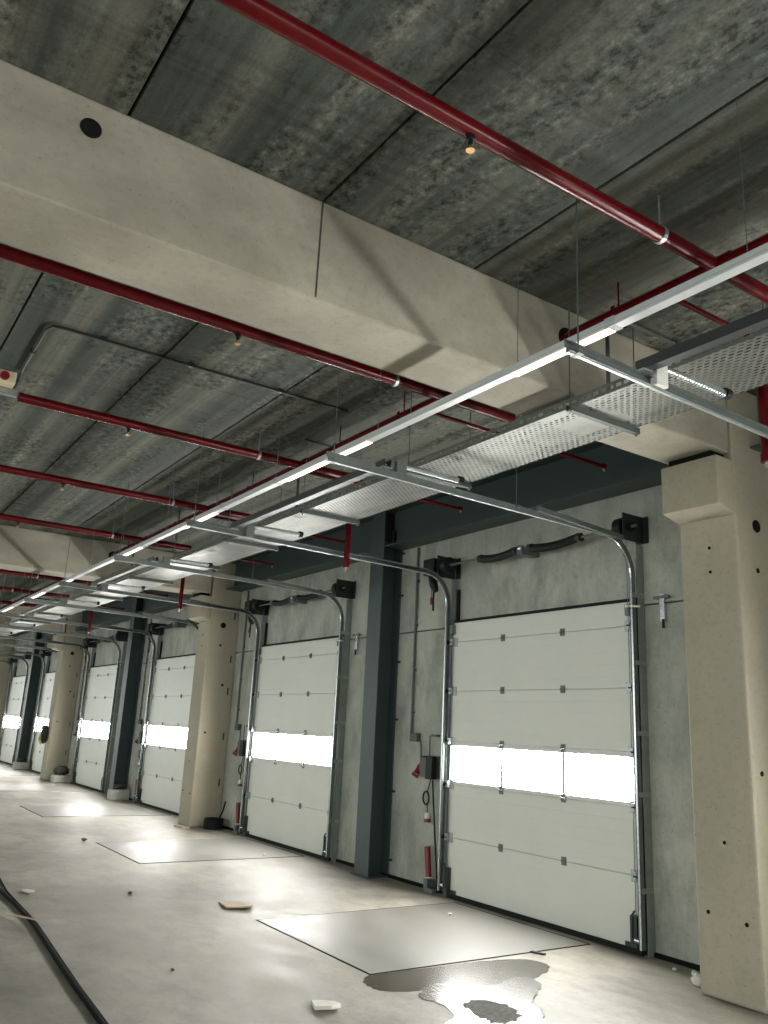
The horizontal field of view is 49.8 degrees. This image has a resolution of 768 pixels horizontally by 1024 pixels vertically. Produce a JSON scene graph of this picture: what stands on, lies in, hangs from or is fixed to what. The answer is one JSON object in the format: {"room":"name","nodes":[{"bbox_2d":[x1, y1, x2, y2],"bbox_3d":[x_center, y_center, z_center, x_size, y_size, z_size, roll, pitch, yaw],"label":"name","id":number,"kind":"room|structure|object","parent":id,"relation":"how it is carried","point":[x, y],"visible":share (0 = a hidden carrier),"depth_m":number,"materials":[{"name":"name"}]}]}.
{"room":"distribution center","nodes":[
{"label":"distribution center","id":0,"kind":"room"},
{"bbox_2d":[0,485,699,964],"bbox_3d":[-4.133,3.633,16.691,0.200,4.460,54.000,13,-18,-32],"label":"wall","id":1,"kind":"structure","parent":0,"point":[593,569],"depth_m":9.39,"materials":[{"name":"concrete"}]},
{"bbox_2d":[0,660,16,751],"bbox_3d":[-14.747,6.326,28.825,3.366,4.457,0.093,13,-18,-32],"label":"door track","id":2,"kind":"object","parent":1,"relation":"attached to","point":[15,665],"visible":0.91,"depth_m":29.71,"materials":[{"name":"metal"}]},
{"bbox_2d":[0,675,27,764],"bbox_3d":[-12.729,7.106,28.414,0.145,2.935,2.642,13,-18,-32],"label":"door","id":3,"kind":"structure","parent":1,"relation":"in","point":[17,685],"depth_m":28.48,"materials":[{"name":"white paint"}]},
{"bbox_2d":[0,654,28,763],"bbox_3d":[-13.260,5.835,26.695,3.366,4.457,0.093,13,-18,-32],"label":"door track","id":4,"kind":"object","parent":1,"relation":"attached to","point":[23,659],"visible":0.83,"depth_m":27.42,"materials":[{"name":"metal"}]},
{"bbox_2d":[0,652,31,750],"bbox_3d":[-12.746,6.640,28.503,0.290,3.480,2.860,13,-18,-32],"label":"shaft","id":5,"kind":"object","parent":1,"relation":"attached to","point":[26,656],"visible":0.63,"depth_m":29.32,"materials":[{"name":"black metal"}]},
{"bbox_2d":[0,649,50,770],"bbox_3d":[-11.895,5.384,24.740,3.366,4.457,0.093,13,-18,-32],"label":"door track","id":6,"kind":"object","parent":1,"relation":"attached to","point":[5,650],"visible":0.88,"depth_m":25.51,"materials":[{"name":"metal"}]},
{"bbox_2d":[0,634,58,651],"bbox_3d":[-10.408,4.893,22.611,3.366,4.457,0.093,13,-18,-32],"label":"door track","id":7,"kind":"object","parent":1,"relation":"attached to","point":[14,645],"visible":0.15,"depth_m":23.14,"materials":[{"name":"metal"}]},
{"bbox_2d":[29,671,55,773],"bbox_3d":[-9.877,6.164,24.329,0.145,2.935,2.642,13,-18,-32],"label":"door","id":8,"kind":"structure","parent":1,"relation":"in","point":[35,765],"depth_m":24.90,"materials":[{"name":"white paint"}]},
{"bbox_2d":[0,631,95,781],"bbox_3d":[-9.060,4.447,20.680,3.366,4.457,0.093,13,-18,-32],"label":"door track","id":9,"kind":"object","parent":1,"relation":"attached to","point":[93,655],"visible":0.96,"depth_m":21.35,"materials":[{"name":"metal"}]},
{"bbox_2d":[0,593,126,792],"bbox_3d":[-7.573,3.956,18.551,3.366,4.457,0.093,13,-18,-32],"label":"door track","id":10,"kind":"object","parent":1,"relation":"attached to","point":[6,625],"visible":0.95,"depth_m":19.16,"materials":[{"name":"metal"}]},
{"bbox_2d":[0,574,162,803],"bbox_3d":[-6.207,3.505,16.596,3.366,4.457,0.093,13,-18,-32],"label":"door track","id":11,"kind":"object","parent":1,"relation":"attached to","point":[30,615],"visible":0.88,"depth_m":17.17,"materials":[{"name":"metal"}]},
{"bbox_2d":[20,598,57,615],"bbox_3d":[-6.376,1.759,15.240,0.080,0.063,2.730,13,-18,-32],"label":"bar","id":12,"kind":"object","parent":11,"relation":"attached to","point":[23,613],"visible":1,"depth_m":15.34,"materials":[{"name":"metal"}]},
{"bbox_2d":[136,653,195,815],"bbox_3d":[-4.189,4.286,16.185,0.145,2.935,2.642,13,-18,-32],"label":"door","id":13,"kind":"structure","parent":11,"relation":"attached to","point":[162,773],"depth_m":16.26,"materials":[{"name":"white paint"}]},
{"bbox_2d":[72,663,120,792],"bbox_3d":[-7.041,5.228,20.269,0.145,2.935,2.642,13,-18,-32],"label":"door","id":14,"kind":"structure","parent":1,"relation":"in","point":[93,738],"depth_m":20.27,"materials":[{"name":"white paint"}]},
{"bbox_2d":[76,630,128,765],"bbox_3d":[-7.059,4.761,20.358,0.290,3.480,2.860,13,-18,-32],"label":"shaft","id":15,"kind":"object","parent":1,"relation":"attached to","point":[120,635],"visible":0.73,"depth_m":20.74,"materials":[{"name":"black metal"}]},
{"bbox_2d":[24,573,198,629],"bbox_3d":[-4.721,3.014,14.466,3.366,4.457,0.093,13,-18,-32],"label":"door track","id":16,"kind":"object","parent":1,"relation":"attached to","point":[63,603],"visible":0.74,"depth_m":14.55,"materials":[{"name":"metal"}]},
{"bbox_2d":[139,619,151,718],"bbox_3d":[-5.250,3.412,18.270,0.040,2.270,0.044,13,-18,-32],"label":"conduit","id":17,"kind":"object","parent":1,"relation":"attached to","point":[151,619],"visible":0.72,"depth_m":18.18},
{"bbox_2d":[58,523,267,834],"bbox_3d":[-3.383,2.572,12.551,3.366,4.457,0.093,13,-18,-32],"label":"door track","id":18,"kind":"object","parent":1,"relation":"attached to","point":[104,588],"visible":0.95,"depth_m":13.11,"materials":[{"name":"metal"}]},
{"bbox_2d":[91,556,158,586],"bbox_3d":[-3.552,0.826,11.196,0.080,0.063,2.730,13,-18,-32],"label":"bar","id":19,"kind":"object","parent":18,"relation":"attached to","point":[134,567],"visible":1,"depth_m":11.16,"materials":[{"name":"metal"}]},
{"bbox_2d":[141,619,198,783],"bbox_3d":[-4.207,3.819,16.274,0.290,3.480,2.860,13,-18,-32],"label":"shaft","id":20,"kind":"object","parent":1,"relation":"attached to","point":[155,628],"visible":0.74,"depth_m":17.55,"materials":[{"name":"black metal"}]},
{"bbox_2d":[113,483,351,861],"bbox_3d":[-1.897,2.081,10.422,3.366,4.457,0.093,13,-18,-32],"label":"door track","id":21,"kind":"object","parent":1,"relation":"attached to","point":[165,564],"visible":1,"depth_m":10.98,"materials":[{"name":"metal"}]},
{"bbox_2d":[236,591,248,723],"bbox_3d":[-2.426,2.479,14.226,0.040,2.270,0.044,13,-18,-32],"label":"conduit","id":22,"kind":"object","parent":1,"relation":"attached to","point":[246,615],"visible":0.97,"depth_m":14.18,"materials":[{"name":"metal"}]},
{"bbox_2d":[237,725,247,755],"bbox_3d":[-2.298,3.730,13.512,0.129,0.490,0.260,13,-18,-32],"label":"control box","id":23,"kind":"object","parent":1,"relation":"attached to","point":[241,749],"visible":0.75,"depth_m":13.39,"materials":[{"name":"black plastic"}]},
{"bbox_2d":[240,635,344,860],"bbox_3d":[-1.365,3.353,12.140,0.145,2.935,2.642,13,-18,-32],"label":"door","id":24,"kind":"structure","parent":1,"relation":"in","point":[287,796],"depth_m":12.04,"materials":[{"name":"white paint"}]},
{"bbox_2d":[246,579,355,814],"bbox_3d":[-1.383,2.886,12.230,0.290,3.480,2.860,13,-18,-32],"label":"shaft","id":25,"kind":"object","parent":1,"relation":"attached to","point":[341,588],"visible":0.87,"depth_m":12.49,"materials":[{"name":"black metal"}]},
{"bbox_2d":[186,432,460,895],"bbox_3d":[-0.571,1.643,8.523,3.366,4.457,0.093,13,-18,-32],"label":"door track","id":26,"kind":"object","parent":1,"relation":"attached to","point":[249,531],"visible":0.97,"depth_m":9.08,"materials":[{"name":"metal"}]},
{"bbox_2d":[230,459,391,529],"bbox_3d":[-0.739,-0.103,7.168,0.080,0.063,2.730,13,-18,-32],"label":"bar","id":27,"kind":"object","parent":26,"relation":"attached to","point":[357,475],"visible":1,"depth_m":6.98,"materials":[{"name":"grey metal"}]},
{"bbox_2d":[440,598,644,955],"bbox_3d":[1.448,2.424,8.113,0.145,2.935,2.642,13,-18,-32],"label":"door","id":28,"kind":"structure","parent":26,"relation":"attached to","point":[541,807],"depth_m":7.93,"materials":[{"name":"white"}]},
{"bbox_2d":[129,798,699,970],"bbox_3d":[-4.333,5.748,16.064,0.025,0.035,54.000,13,-18,-32],"label":"baseboard","id":29,"kind":"structure","parent":1,"relation":"attached to","point":[656,955],"depth_m":6.77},
{"bbox_2d":[410,548,419,732],"bbox_3d":[0.386,1.550,10.198,0.040,2.270,0.044,13,-18,-32],"label":"conduit","id":30,"kind":"object","parent":1,"relation":"attached to","point":[418,549],"visible":1,"depth_m":10.16,"materials":[{"name":"metal"}]},
{"bbox_2d":[410,733,421,756],"bbox_3d":[0.385,2.776,9.755,0.064,0.335,0.218,13,-18,-32],"label":"junction box","id":31,"kind":"object","parent":1,"relation":"attached to","point":[415,737],"visible":0.95,"depth_m":9.76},
{"bbox_2d":[420,734,439,779],"bbox_3d":[0.515,2.801,9.484,0.129,0.490,0.260,13,-18,-32],"label":"control box","id":32,"kind":"object","parent":1,"relation":"attached to","point":[429,765],"visible":1,"depth_m":9.38,"materials":[{"name":"metal"}]},
{"bbox_2d":[422,780,430,822],"bbox_3d":[0.479,3.279,9.399,0.134,0.464,0.076,-7,-18,32],"label":"plug","id":33,"kind":"object","parent":32,"relation":"hanging from","point":[427,817],"visible":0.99,"depth_m":9.37,"materials":[{"name":"black plastic"}]},
{"bbox_2d":[432,780,437,892],"bbox_3d":[0.565,3.584,9.178,0.032,1.156,0.168,11,-17,-28],"label":"cable","id":34,"kind":"object","parent":32,"relation":"hanging from","point":[432,780],"visible":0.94,"depth_m":9.18,"materials":[{"name":"black plastic"}]},
{"bbox_2d":[326,368,655,957],"bbox_3d":[0.916,1.152,6.394,3.366,4.457,0.093,13,-18,-32],"label":"door track","id":35,"kind":"object","parent":1,"relation":"attached to","point":[645,885],"visible":0.98,"depth_m":6.94,"materials":[{"name":"metal"}]},
{"bbox_2d":[437,512,648,908],"bbox_3d":[1.430,1.957,8.202,0.290,3.480,2.860,13,-18,-32],"label":"shaft","id":36,"kind":"object","parent":1,"relation":"attached to","point":[634,528],"visible":1,"depth_m":8.22,"materials":[{"name":"metal"}]},
{"bbox_2d":[653,593,669,627],"bbox_3d":[2.439,0.864,7.240,0.061,0.305,0.160,13,-18,-32],"label":"wall bracket","id":37,"kind":"object","parent":1,"relation":"attached to","point":[662,597],"visible":1,"depth_m":7.23,"materials":[{"name":"metal"}]},
{"bbox_3d":[3.727,0.271,2.353,3.366,4.457,0.093,13,-18,-32],"label":"door track","id":38,"kind":"object","parent":1,"relation":"attached to","visible":0},
{"bbox_2d":[635,307,767,374],"bbox_3d":[2.071,-0.984,3.127,0.080,0.063,2.730,13,-18,-32],"label":"bar","id":39,"kind":"object","parent":38,"relation":"attached to","point":[758,320],"visible":0.84,"depth_m":3.90,"materials":[{"name":"metal"}]},
{"bbox_2d":[0,0,767,635],"bbox_3d":[-10.600,-0.102,13.036,16.450,0.250,54.000,13,-18,-32],"label":"ceiling","id":40,"kind":"structure","parent":0,"point":[635,100],"depth_m":4.28,"materials":[{"name":"concrete"}]},
{"bbox_2d":[0,582,69,597],"bbox_3d":[-11.737,0.785,15.414,11.440,0.346,0.094,13,-18,-32],"label":"pipe","id":41,"kind":"object","parent":40,"relation":"attached to","point":[49,594],"visible":0.81,"depth_m":17.97,"materials":[{"name":"metal"}]},
{"bbox_2d":[0,569,100,585],"bbox_3d":[-10.386,0.339,13.481,11.440,0.346,0.094,13,-18,-32],"label":"pipe","id":42,"kind":"object","parent":40,"relation":"attached to","point":[2,571],"visible":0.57,"depth_m":15.86,"materials":[{"name":"metal"}]},
{"bbox_2d":[0,513,190,549],"bbox_3d":[-7.675,-0.556,9.598,11.440,0.346,0.094,13,-18,-32],"label":"pipe","id":43,"kind":"object","parent":40,"relation":"attached to","point":[17,519],"visible":0.88,"depth_m":11.74,"materials":[{"name":"metal"}]},
{"bbox_2d":[84,581,122,601],"bbox_3d":[-4.897,1.149,14.620,0.665,0.800,0.040,13,-18,-32],"label":"hanger","id":44,"kind":"object","parent":40,"relation":"hanging from","point":[85,595],"visible":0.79,"depth_m":14.51,"materials":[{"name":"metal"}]},
{"bbox_2d":[0,464,262,522],"bbox_3d":[-6.297,-1.012,7.624,11.440,0.346,0.094,13,-18,-32],"label":"pipe","id":45,"kind":"object","parent":40,"relation":"attached to","point":[63,481],"visible":0.89,"depth_m":9.60,"materials":[{"name":"metal"}]},
{"bbox_2d":[130,528,177,584],"bbox_3d":[-3.491,0.684,12.606,0.665,0.800,0.040,13,-18,-32],"label":"hanger","id":46,"kind":"object","parent":40,"relation":"hanging from","point":[131,576],"visible":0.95,"depth_m":12.50,"materials":[{"name":"metal"}]},
{"bbox_2d":[13,324,347,446],"bbox_3d":[-1.551,-0.947,7.380,3.063,0.144,1.232,13,-18,-32],"label":"conduit","id":47,"kind":"object","parent":40,"relation":"attached to","point":[103,339],"visible":0.97,"depth_m":6.75,"materials":[{"name":"metal"}]},
{"bbox_2d":[177,537,188,610],"bbox_3d":[-2.957,0.908,12.627,0.072,1.170,0.616,13,-18,-32],"label":"pipe","id":48,"kind":"object","parent":40,"relation":"hanging from","point":[179,608],"visible":0.55,"depth_m":12.74,"materials":[{"name":"metal"}]},
{"bbox_2d":[17,392,361,482],"bbox_3d":[-1.655,-0.714,7.867,3.410,0.346,0.094,13,-18,-32],"label":"pipe","id":49,"kind":"object","parent":40,"relation":"attached to","point":[129,424],"visible":0.92,"depth_m":7.58,"materials":[{"name":"metal"}]},
{"bbox_2d":[0,369,17,397],"bbox_3d":[-3.462,-1.041,6.694,0.915,0.320,0.400,13,-18,-32],"label":"box","id":50,"kind":"object","parent":49,"relation":"attached to","point":[7,378],"visible":1,"depth_m":6.80,"materials":[{"name":"beige plastic"}]},
{"bbox_2d":[171,507,222,570],"bbox_3d":[-2.506,0.359,11.196,0.665,0.800,0.040,13,-18,-32],"label":"hanger","id":51,"kind":"object","parent":40,"relation":"hanging from","point":[217,568],"visible":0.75,"depth_m":11.10,"materials":[{"name":"metal"}]},
{"bbox_2d":[150,537,273,567],"bbox_3d":[-2.571,0.517,12.604,2.010,0.381,0.048,13,-18,-32],"label":"pipe","id":52,"kind":"object","parent":40,"relation":"attached to","point":[156,545],"visible":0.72,"depth_m":12.37,"materials":[{"name":"metal"}]},
{"bbox_2d":[225,477,281,551],"bbox_3d":[-1.522,0.034,9.787,0.665,0.800,0.040,13,-18,-32],"label":"hanger","id":53,"kind":"object","parent":40,"relation":"hanging from","point":[228,540],"visible":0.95,"depth_m":9.67,"materials":[{"name":"metal"}]},
{"bbox_2d":[0,243,515,422],"bbox_3d":[-3.653,-1.885,3.838,11.440,0.346,0.094,13,-18,-32],"label":"pipe","id":54,"kind":"object","parent":40,"relation":"attached to","point":[8,253],"visible":0.91,"depth_m":5.48,"materials":[{"name":"metal"}]},
{"bbox_2d":[211,513,344,542],"bbox_3d":[-1.305,0.099,10.792,2.010,0.381,0.048,13,-18,-32],"label":"pipe","id":55,"kind":"object","parent":40,"relation":"attached to","point":[216,517],"visible":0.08,"depth_m":10.99,"materials":[{"name":"metal"}]},
{"bbox_2d":[300,438,361,525],"bbox_3d":[-0.515,-0.299,8.345,0.665,0.800,0.040,13,-18,-32],"label":"hanger","id":56,"kind":"object","parent":40,"relation":"hanging from","point":[302,511],"visible":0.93,"depth_m":8.23,"materials":[{"name":"metal"}]},
{"bbox_2d":[343,469,361,570],"bbox_3d":[-0.276,0.023,8.788,0.072,1.170,0.426,13,-18,-32],"label":"pipe","id":57,"kind":"object","parent":40,"relation":"hanging from","point":[346,563],"visible":0.57,"depth_m":8.83,"materials":[{"name":"metal"}]},
{"bbox_2d":[0,98,767,611],"bbox_3d":[-7.282,1.483,16.229,0.067,0.845,52.000,13,-18,-32],"label":"light trunking","id":58,"kind":"object","parent":40,"relation":"hanging from","point":[759,255],"visible":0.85,"depth_m":4.71,"materials":[{"name":"beige"}]},
{"bbox_2d":[123,547,142,555],"bbox_3d":[-3.088,0.495,10.088,0.052,0.008,0.780,13,-18,-32],"label":"light fixture","id":59,"kind":"object","parent":58,"relation":"attached to","point":[131,550],"depth_m":10.01,"materials":[{"name":"beige"}]},
{"bbox_2d":[182,512,218,528],"bbox_3d":[-1.856,0.088,8.324,0.052,0.008,0.840,13,-18,-32],"label":"light fixture","id":60,"kind":"object","parent":58,"relation":"attached to","point":[206,515],"depth_m":8.20,"materials":[{"name":"beige"}]},
{"bbox_2d":[284,441,372,481],"bbox_3d":[-0.453,-0.375,6.314,0.052,0.008,1.250,13,-18,-32],"label":"light fixture","id":61,"kind":"object","parent":58,"relation":"attached to","point":[357,445],"depth_m":6.33,"materials":[{"name":"beige"}]},
{"bbox_2d":[510,328,615,376],"bbox_3d":[0.923,-0.830,4.344,0.052,0.008,0.700,13,-18,-32],"label":"diffuser","id":62,"kind":"object","parent":58,"relation":"attached to","point":[596,334],"depth_m":4.35,"materials":[{"name":"beige"}]},
{"bbox_2d":[0,233,767,609],"bbox_3d":[-6.608,1.369,16.726,0.136,0.303,52.000,13,-18,-32],"label":"pipe","id":63,"kind":"object","parent":40,"relation":"attached to","point":[728,255],"visible":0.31,"depth_m":5.44,"materials":[{"name":"metal"}]},
{"bbox_2d":[307,472,462,513],"bbox_3d":[0.056,-0.351,8.842,2.010,0.381,0.048,13,-18,-32],"label":"pipe","id":64,"kind":"object","parent":40,"relation":"attached to","point":[459,508],"visible":0.64,"depth_m":9.02,"materials":[{"name":"metal"}]},
{"bbox_2d":[407,391,471,490],"bbox_3d":[0.475,-0.626,6.927,0.665,0.800,0.040,13,-18,-32],"label":"hanger","id":65,"kind":"object","parent":40,"relation":"hanging from","point":[466,485],"visible":0.67,"depth_m":6.82,"materials":[{"name":"metal"}]},
{"bbox_2d":[215,0,767,303],"bbox_3d":[-2.300,-2.332,1.900,11.440,0.346,0.094,13,-18,-32],"label":"pipe","id":66,"kind":"object","parent":40,"relation":"attached to","point":[264,13],"visible":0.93,"depth_m":3.58,"materials":[{"name":"metal"}]},
{"bbox_2d":[432,413,606,471],"bbox_3d":[1.226,-0.737,7.166,2.010,0.381,0.048,13,-18,-32],"label":"pipe","id":67,"kind":"object","parent":40,"relation":"attached to","point":[603,466],"visible":0.71,"depth_m":6.92,"materials":[{"name":"metal"}]},
{"bbox_2d":[566,300,639,436],"bbox_3d":[1.460,-0.951,5.517,0.665,0.800,0.040,13,-18,-32],"label":"hanger","id":68,"kind":"object","parent":40,"relation":"hanging from","point":[571,408],"visible":0.95,"depth_m":5.41,"materials":[{"name":"metal"}]},
{"bbox_2d":[0,328,767,635],"bbox_3d":[-6.420,1.950,16.723,0.588,0.064,52.000,13,-18,-32],"label":"cable tray","id":69,"kind":"object","parent":68,"relation":"on","point":[353,511],"visible":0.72,"depth_m":6.16,"materials":[{"name":"metal"}]},
{"bbox_2d":[605,323,709,410],"bbox_3d":[1.944,-0.909,5.756,1.114,0.710,0.051,12,-17,-31],"label":"conduit","id":70,"kind":"object","parent":40,"relation":"attached to","point":[607,338],"visible":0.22,"depth_m":5.69,"materials":[{"name":"metal"}]},
{"bbox_2d":[564,176,767,438],"bbox_3d":[2.187,0.757,4.472,3.366,4.457,0.093,13,-18,-32],"label":"door track","id":71,"kind":"object","parent":40,"relation":"hanging from","point":[657,381],"visible":0.94,"depth_m":4.27,"materials":[{"name":"metal"}]},
{"bbox_2d":[677,300,767,342],"bbox_3d":[2.520,-1.165,5.314,2.010,0.381,0.048,13,-18,-32],"label":"pipe","id":72,"kind":"object","parent":40,"relation":"attached to","point":[684,303],"visible":0.48,"depth_m":4.85,"materials":[{"name":"metal"}]},
{"bbox_2d":[751,301,767,467],"bbox_3d":[2.317,-0.834,5.074,0.072,1.170,0.086,13,-18,-32],"label":"pipe","id":73,"kind":"object","parent":40,"relation":"hanging from","point":[762,395],"visible":0.64,"depth_m":5.00,"materials":[{"name":"metal"}]},
{"bbox_2d":[0,762,767,1023],"bbox_3d":[-10.830,4.468,11.822,16.450,0.300,54.000,13,-18,-32],"label":"floor","id":74,"kind":"structure","parent":0,"point":[122,948],"depth_m":6.39,"materials":[{"name":"concrete"}]},
{"bbox_2d":[0,636,15,730],"bbox_3d":[-14.428,6.816,30.615,0.755,4.460,0.500,13,-18,-32],"label":"concrete column","id":75,"kind":"structure","parent":74,"relation":"on","point":[4,667],"depth_m":30.73,"materials":[{"name":"concrete"}]},
{"bbox_2d":[0,771,39,775],"bbox_3d":[-11.013,7.371,23.375,2.248,0.005,1.836,13,-18,-32],"label":"dock leveller","id":76,"kind":"object","parent":74,"relation":"on","point":[12,773],"visible":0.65,"depth_m":23.61,"materials":[{"name":"metal"}]},
{"bbox_2d":[12,762,27,768],"bbox_3d":[-11.307,7.875,25.704,0.400,0.200,0.290,13,-18,-32],"label":"block","id":77,"kind":"object","parent":74,"relation":"on","point":[16,765],"visible":0.98,"depth_m":25.59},
{"bbox_2d":[15,632,44,761],"bbox_3d":[-11.315,5.883,26.515,0.331,4.460,0.395,13,-18,-32],"label":"steel column","id":78,"kind":"structure","parent":74,"relation":"on","point":[26,725],"depth_m":26.46,"materials":[{"name":"metal"}]},
{"bbox_2d":[0,784,90,790],"bbox_3d":[-8.178,6.435,19.315,2.248,0.005,1.836,13,-18,-32],"label":"dock leveller","id":79,"kind":"object","parent":74,"relation":"on","point":[3,787],"visible":1,"depth_m":19.33,"materials":[{"name":"metal"}]},
{"bbox_2d":[0,878,108,1023],"bbox_3d":[-3.136,3.412,7.021,0.277,0.022,7.619,11,-17,-29],"label":"cable","id":80,"kind":"object","parent":74,"relation":"on","point":[96,1014],"visible":1,"depth_m":5.68,"materials":[{"name":"rubber"}]},
{"bbox_2d":[50,775,70,782],"bbox_3d":[-8.363,6.896,21.407,0.450,0.170,0.330,13,-18,-32],"label":"block","id":81,"kind":"object","parent":74,"relation":"on","point":[54,778],"visible":0.94,"depth_m":21.28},
{"bbox_2d":[53,766,69,774],"bbox_3d":[-8.344,6.691,21.424,0.427,0.237,0.264,13,-18,-32],"label":"bag","id":82,"kind":"object","parent":81,"relation":"on","point":[60,770],"visible":1,"depth_m":21.35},
{"bbox_2d":[40,613,85,779],"bbox_3d":[-8.810,4.961,22.570,0.755,4.460,0.512,13,-18,-32],"label":"concrete column","id":83,"kind":"structure","parent":74,"relation":"on","point":[69,660],"depth_m":22.40,"materials":[{"name":"beige concrete"}]},
{"bbox_2d":[0,604,66,631],"bbox_3d":[-15.288,1.643,18.815,15.525,0.610,0.506,13,-18,-32],"label":"concrete beam","id":84,"kind":"structure","parent":83,"relation":"on","point":[53,626],"depth_m":22.34,"materials":[{"name":"concrete"}]},
{"bbox_2d":[38,724,48,743],"bbox_3d":[-9.186,5.987,22.312,0.174,0.561,0.478,13,-18,-32],"label":"jacket","id":85,"kind":"object","parent":83,"relation":"hanging from","point":[42,737],"visible":1,"depth_m":22.18,"materials":[{"name":"fabric"}]},
{"bbox_2d":[76,596,132,630],"bbox_3d":[-7.029,2.604,21.044,0.290,0.500,4.850,13,-18,-32],"label":"beam","id":86,"kind":"structure","parent":83,"relation":"attached to","point":[98,618],"depth_m":20.81,"materials":[{"name":"metal"}]},
{"bbox_2d":[20,805,168,816],"bbox_3d":[-5.326,5.493,15.230,2.248,0.005,1.836,13,-18,-32],"label":"dock leveller","id":87,"kind":"object","parent":74,"relation":"on","point":[76,810],"visible":1,"depth_m":15.14,"materials":[{"name":"metal"}]},
{"bbox_2d":[107,789,129,799],"bbox_3d":[-5.659,6.009,17.616,0.400,0.200,0.290,13,-18,-32],"label":"block","id":88,"kind":"object","parent":74,"relation":"on","point":[112,794],"visible":1,"depth_m":17.50,"materials":[{"name":"concrete"}]},
{"bbox_2d":[106,596,147,796],"bbox_3d":[-5.667,4.017,18.426,0.331,4.460,0.395,13,-18,-32],"label":"steel column","id":89,"kind":"structure","parent":74,"relation":"on","point":[127,712],"depth_m":18.39,"materials":[{"name":"metal"}]},
{"bbox_2d":[97,838,303,863],"bbox_3d":[-2.502,4.560,11.186,2.248,0.005,1.836,13,-18,-32],"label":"dock leveller","id":90,"kind":"object","parent":74,"relation":"on","point":[140,852],"visible":1,"depth_m":11.08,"materials":[{"name":"metal"}]},
{"bbox_2d":[178,563,240,826],"bbox_3d":[-3.078,3.067,14.361,0.755,4.460,0.512,13,-18,-32],"label":"concrete column","id":91,"kind":"structure","parent":74,"relation":"on","point":[209,715],"depth_m":14.17,"materials":[{"name":"beige concrete"}]},
{"bbox_2d":[0,524,212,594],"bbox_3d":[-9.556,-0.250,10.606,15.525,0.610,0.506,13,-18,-32],"label":"concrete beam","id":92,"kind":"structure","parent":91,"relation":"on","point":[21,549],"depth_m":13.25,"materials":[{"name":"concrete"}]},
{"bbox_2d":[137,589,192,613],"bbox_3d":[-4.214,1.674,17.012,0.290,0.500,4.520,13,-18,-32],"label":"beam","id":93,"kind":"structure","parent":91,"relation":"attached to","point":[151,606],"depth_m":17.83,"materials":[{"name":"metal"}]},
{"bbox_2d":[226,515,372,591],"bbox_3d":[-1.350,0.728,12.911,0.290,0.500,4.660,13,-18,-32],"label":"beam","id":94,"kind":"structure","parent":91,"relation":"attached to","point":[289,562],"depth_m":12.71,"materials":[{"name":"metal"}]},
{"bbox_2d":[203,801,225,829],"bbox_3d":[-2.767,4.942,13.495,0.325,0.419,0.347,4,-15,-2],"label":"cable coil","id":95,"kind":"object","parent":74,"relation":"on","point":[210,823],"visible":1,"depth_m":13.34,"materials":[{"name":"black rubber"}]},
{"bbox_2d":[219,901,251,907],"bbox_3d":[-1.379,3.702,7.812,0.280,0.038,0.400,9,-16,-22],"label":"scrap","id":96,"kind":"object","parent":74,"relation":"on","point":[227,904],"visible":1,"depth_m":7.79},
{"bbox_2d":[233,803,239,833],"bbox_3d":[-2.305,4.849,13.112,0.120,0.454,0.228,13,-18,-32],"label":"post sleeve","id":97,"kind":"object","parent":74,"relation":"on","point":[236,827],"visible":0.94,"depth_m":13.12,"materials":[{"name":"metal"}]},
{"bbox_2d":[311,1000,340,1009],"bbox_3d":[-0.353,3.028,5.087,0.162,0.043,0.189,6,-15,-12],"label":"paper scrap","id":98,"kind":"object","parent":74,"relation":"on","point":[317,1004],"visible":1,"depth_m":5.05,"materials":[{"name":"paper"}]},
{"bbox_2d":[351,511,404,878],"bbox_3d":[-0.042,2.159,10.370,0.331,4.460,0.395,13,-18,-32],"label":"steel column","id":99,"kind":"structure","parent":74,"relation":"on","point":[374,807],"depth_m":10.29,"materials":[{"name":"metal"}]},
{"bbox_2d":[256,902,590,974],"bbox_3d":[0.311,3.631,7.158,2.248,0.005,1.836,13,-18,-32],"label":"dock leveller","id":100,"kind":"object","parent":74,"relation":"on","point":[385,940],"visible":1,"depth_m":7.01,"materials":[{"name":"metal"}]},
{"bbox_2d":[423,846,435,893],"bbox_3d":[0.508,3.920,9.084,0.120,0.454,0.228,13,-18,-32],"label":"post sleeve","id":101,"kind":"object","parent":74,"relation":"on","point":[428,884],"visible":1,"depth_m":9.08,"materials":[{"name":"red plastic"}]},
{"bbox_2d":[363,959,549,1023],"bbox_3d":[0.771,3.231,5.570,1.681,0.006,1.407,13,-18,-32],"label":"puddle","id":102,"kind":"object","parent":74,"relation":"on","point":[504,991],"visible":1,"depth_m":5.62,"materials":[{"name":"liquid"}]},
{"bbox_2d":[661,383,767,1013],"bbox_3d":[2.599,1.192,6.232,0.755,4.460,0.512,13,-18,-32],"label":"concrete column","id":103,"kind":"structure","parent":74,"relation":"on","point":[719,502],"depth_m":6.06,"materials":[{"name":"beige concrete"}]},
{"bbox_2d":[0,59,728,464],"bbox_3d":[-3.879,-2.125,2.478,15.525,0.610,0.506,13,-18,-32],"label":"concrete beam","id":104,"kind":"structure","parent":103,"relation":"on","point":[86,184],"depth_m":4.38,"materials":[{"name":"concrete"}]},
{"bbox_2d":[385,441,668,550],"bbox_3d":[1.437,-0.193,8.920,0.290,0.500,4.610,13,-18,-32],"label":"beam","id":105,"kind":"structure","parent":103,"relation":"attached to","point":[556,482],"depth_m":8.73,"materials":[{"name":"teal paint"}]},
{"bbox_2d":[718,836,727,847],"bbox_3d":[2.392,2.327,5.833,0.006,0.075,0.076,13,-18,-32],"label":"hole","id":106,"kind":"object","parent":103,"relation":"attached to","point":[722,840],"depth_m":5.83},
{"bbox_2d":[746,384,767,452],"bbox_3d":[4.303,-1.140,4.815,0.290,0.500,4.580,13,-18,-32],"label":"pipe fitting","id":107,"kind":"structure","parent":103,"relation":"attached to","point":[757,447],"depth_m":6.59,"materials":[{"name":"red metal"}]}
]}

